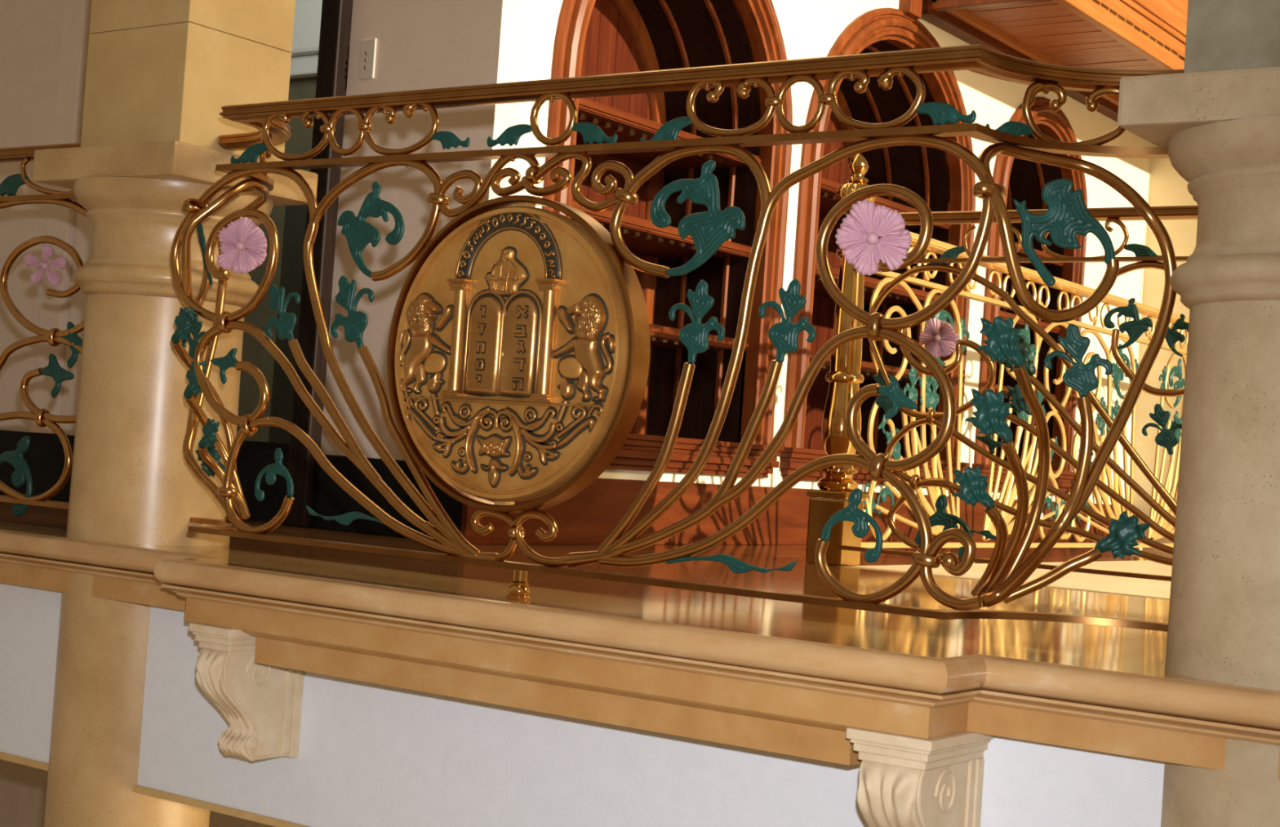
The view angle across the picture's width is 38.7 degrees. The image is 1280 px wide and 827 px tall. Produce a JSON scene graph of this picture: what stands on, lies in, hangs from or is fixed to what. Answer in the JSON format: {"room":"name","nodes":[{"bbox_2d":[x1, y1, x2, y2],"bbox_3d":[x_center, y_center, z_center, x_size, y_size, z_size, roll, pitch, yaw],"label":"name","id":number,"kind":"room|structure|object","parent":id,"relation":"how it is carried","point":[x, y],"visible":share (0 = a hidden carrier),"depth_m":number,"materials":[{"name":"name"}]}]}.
{"room":"house of worship","nodes":[
{"label":"house of worship","id":0,"kind":"room"},
{"bbox_2d":[0,759,275,826],"bbox_3d":[-0.161,1.837,4.937,8.200,2.680,0.100,3,-2,35],"label":"wall","id":1,"kind":"structure","parent":0,"point":[23,788],"depth_m":6.29,"materials":[{"name":"beige paint"}]},
{"bbox_2d":[0,0,526,460],"bbox_3d":[-2.699,-1.411,6.662,5.800,3.300,0.100,3,-2,35],"label":"wall","id":2,"kind":"structure","parent":0,"point":[421,44],"depth_m":5.18,"materials":[{"name":"paint"}]},
{"bbox_2d":[0,430,75,501],"bbox_3d":[-3.402,0.097,6.971,4.420,0.212,0.022,3,-2,35],"label":"baseboard","id":3,"kind":"structure","parent":2,"relation":"attached to","point":[44,457],"depth_m":5.94,"materials":[{"name":"black paint"}]},
{"bbox_2d":[31,0,91,434],"bbox_3d":[-1.835,-1.475,5.981,0.110,3.088,0.030,3,-2,35],"label":"trim","id":4,"kind":"structure","parent":2,"relation":"attached to","point":[60,222],"depth_m":5.94,"materials":[{"name":"paint"}]},
{"bbox_2d":[236,0,352,527],"bbox_3d":[-1.168,-0.834,5.527,0.815,2.300,0.170,3,-2,35],"label":"door","id":5,"kind":"structure","parent":2,"relation":"in","point":[320,52],"depth_m":5.39,"materials":[{"name":"black glass"}]},
{"bbox_2d":[358,38,377,79],"bbox_3d":[-0.782,-1.015,5.218,0.058,0.116,0.012,3,-2,35],"label":"switch plate","id":6,"kind":"object","parent":2,"relation":"attached to","point":[368,46],"visible":1,"depth_m":5.21,"materials":[{"name":"beige plastic"}]},
{"bbox_2d":[311,454,462,538],"bbox_3d":[-0.699,0.234,5.063,0.564,0.212,0.022,3,-2,35],"label":"baseboard","id":7,"kind":"structure","parent":2,"relation":"attached to","point":[329,500],"depth_m":5.10,"materials":[{"name":"black paint"}]},
{"bbox_2d":[0,582,1164,826],"bbox_3d":[-0.842,0.625,3.885,8.200,0.402,0.105,3,-2,35],"label":"wall","id":8,"kind":"structure","parent":0,"point":[371,754],"depth_m":3.46,"materials":[{"name":"white paint"}]},
{"bbox_2d":[0,751,310,826],"bbox_3d":[-0.853,0.834,3.885,8.200,0.015,0.132,3,-2,35],"label":"trim","id":9,"kind":"structure","parent":8,"relation":"attached to","point":[208,806],"depth_m":3.87,"materials":[{"name":"brown wood"}]},
{"bbox_2d":[189,622,304,760],"bbox_3d":[-0.789,0.556,3.647,0.117,0.270,0.231,3,-2,35],"label":"stone corbel","id":10,"kind":"object","parent":8,"relation":"attached to","point":[261,704],"visible":0.94,"depth_m":3.62,"materials":[{"name":"beige stone"}]},
{"bbox_2d":[0,521,1279,779],"bbox_3d":[-1.001,0.383,3.859,6.950,0.187,0.361,3,-2,35],"label":"stone ledge","id":11,"kind":"object","parent":8,"relation":"attached to","point":[775,684],"visible":0.98,"depth_m":2.99,"materials":[{"name":"stone"}]},
{"bbox_2d":[0,142,87,516],"bbox_3d":[-2.114,-0.233,4.851,2.139,0.898,0.095,3,-2,35],"label":"balcony railing","id":12,"kind":"object","parent":11,"relation":"on","point":[69,337],"visible":0.95,"depth_m":4.37,"materials":[{"name":"brown metal"}]},
{"bbox_2d":[40,262,48,269],"bbox_3d":[-1.424,-0.353,4.358,0.017,0.018,0.007,4,-1,-2],"label":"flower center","id":13,"kind":"object","parent":12,"relation":"on","point":[44,265],"depth_m":4.36,"materials":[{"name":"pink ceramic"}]},
{"bbox_2d":[170,44,1183,631],"bbox_3d":[-0.122,-0.125,3.319,2.235,0.918,0.342,3,-2,35],"label":"balcony railing","id":14,"kind":"object","parent":11,"relation":"on","point":[519,344],"visible":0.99,"depth_m":3.10,"materials":[{"name":"brown metal"}]},
{"bbox_2d":[235,240,244,250],"bbox_3d":[-0.796,-0.334,3.623,0.019,0.019,0.008,4,0,6],"label":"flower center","id":15,"kind":"object","parent":14,"relation":"on","point":[239,245],"depth_m":3.62,"materials":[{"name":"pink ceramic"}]},
{"bbox_2d":[866,231,878,244],"bbox_3d":[0.357,-0.270,2.805,0.020,0.020,0.008,3,0,17],"label":"flower center","id":16,"kind":"object","parent":14,"relation":"on","point":[872,237],"depth_m":2.80,"materials":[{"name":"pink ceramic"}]},
{"bbox_2d":[845,727,993,826],"bbox_3d":[0.421,0.618,2.792,0.142,0.270,0.231,3,-2,35],"label":"stone corbel","id":17,"kind":"object","parent":8,"relation":"attached to","point":[905,780],"visible":0.96,"depth_m":2.73,"materials":[{"name":"beige stone"}]},
{"bbox_2d":[0,493,1173,664],"bbox_3d":[2.994,0.687,6.894,15.000,0.100,9.220,3,-2,35],"label":"floor","id":18,"kind":"structure","parent":0,"point":[1112,642],"depth_m":4.13,"materials":[{"name":"brown stone"}]},
{"bbox_2d":[805,153,876,565],"bbox_3d":[0.587,-0.157,5.193,0.128,1.172,0.128,3,-2,35],"label":"newel post","id":19,"kind":"object","parent":18,"relation":"on","point":[844,377],"visible":0.62,"depth_m":5.15,"materials":[{"name":"gold metal"}]},
{"bbox_2d":[837,205,1198,581],"bbox_3d":[1.457,-0.046,4.499,2.110,0.941,0.071,3,-2,35],"label":"stair railing","id":20,"kind":"object","parent":18,"relation":"on","point":[1145,257],"visible":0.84,"depth_m":4.78,"materials":[{"name":"brown metal"}]},
{"bbox_2d":[933,334,940,342],"bbox_3d":[0.803,-0.203,4.931,0.018,0.019,0.008,3,-2,35],"label":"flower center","id":21,"kind":"object","parent":20,"relation":"on","point":[936,337],"depth_m":4.93,"materials":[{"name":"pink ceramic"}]},
{"bbox_2d":[861,230,1189,559],"bbox_3d":[1.795,0.060,6.904,0.072,0.987,4.134,3,-2,35],"label":"stair railing","id":22,"kind":"object","parent":18,"relation":"on","point":[929,399],"visible":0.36,"depth_m":6.24,"materials":[{"name":"gold metal"}]},
{"bbox_2d":[512,0,1151,504],"bbox_3d":[1.084,-1.143,7.059,0.060,3.300,4.920,3,-2,35],"label":"wall","id":23,"kind":"structure","parent":0,"point":[809,28],"depth_m":7.35,"materials":[{"name":"beige paint"}]},
{"bbox_2d":[541,0,792,478],"bbox_3d":[-0.062,-0.714,5.782,0.535,1.775,1.340,3,-2,35],"label":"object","id":24,"kind":"object","parent":23,"relation":"attached to","point":[593,37],"visible":0.47,"depth_m":6.12,"materials":[{"name":"brown wood"}]},
{"bbox_2d":[460,478,1125,545],"bbox_3d":[0.977,0.403,6.947,0.022,0.196,5.042,3,-2,35],"label":"baseboard","id":25,"kind":"structure","parent":23,"relation":"attached to","point":[588,517],"depth_m":5.77,"materials":[{"name":"brown wood"}]},
{"bbox_2d":[779,7,975,488],"bbox_3d":[0.761,-0.629,6.954,0.535,1.775,1.410,3,-2,35],"label":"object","id":26,"kind":"object","parent":23,"relation":"attached to","point":[940,178],"visible":0.38,"depth_m":7.29,"materials":[{"name":"brown wood"}]},
{"bbox_2d":[971,96,1087,495],"bbox_3d":[1.545,-0.523,8.073,0.535,1.725,1.050,3,-2,35],"label":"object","id":27,"kind":"object","parent":23,"relation":"attached to","point":[1023,180],"visible":0.28,"depth_m":8.27,"materials":[{"name":"brown wood"}]},
{"bbox_2d":[898,0,1188,121],"bbox_3d":[2.046,-1.877,7.765,0.635,0.960,2.750,3,-2,35],"label":"ceiling","id":28,"kind":"structure","parent":0,"point":[1104,34],"depth_m":7.26,"materials":[{"name":"brown wood"}]},
{"bbox_2d":[1133,143,1197,542],"bbox_3d":[6.303,-0.803,6.441,9.200,3.300,0.100,3,-2,35],"label":"wall","id":29,"kind":"structure","parent":0,"point":[1167,187],"depth_m":8.98,"materials":[{"name":"beige paint"}]},
{"bbox_3d":[-0.410,3.169,3.118,14.000,0.100,13.000,3,-2,35],"label":"floor","id":30,"kind":"structure","parent":0,"visible":0},
{"bbox_2d":[32,0,317,826],"bbox_3d":[-1.110,0.089,4.176,0.482,5.999,0.448,3,-2,35],"label":"stone column","id":31,"kind":"structure","parent":30,"relation":"on","point":[160,75],"depth_m":4.02,"materials":[{"name":"stone"}]},
{"bbox_2d":[1117,0,1279,826],"bbox_3d":[0.978,0.195,2.702,0.482,5.999,0.448,3,-2,35],"label":"stone column","id":32,"kind":"structure","parent":30,"relation":"on","point":[1217,120],"depth_m":2.61,"materials":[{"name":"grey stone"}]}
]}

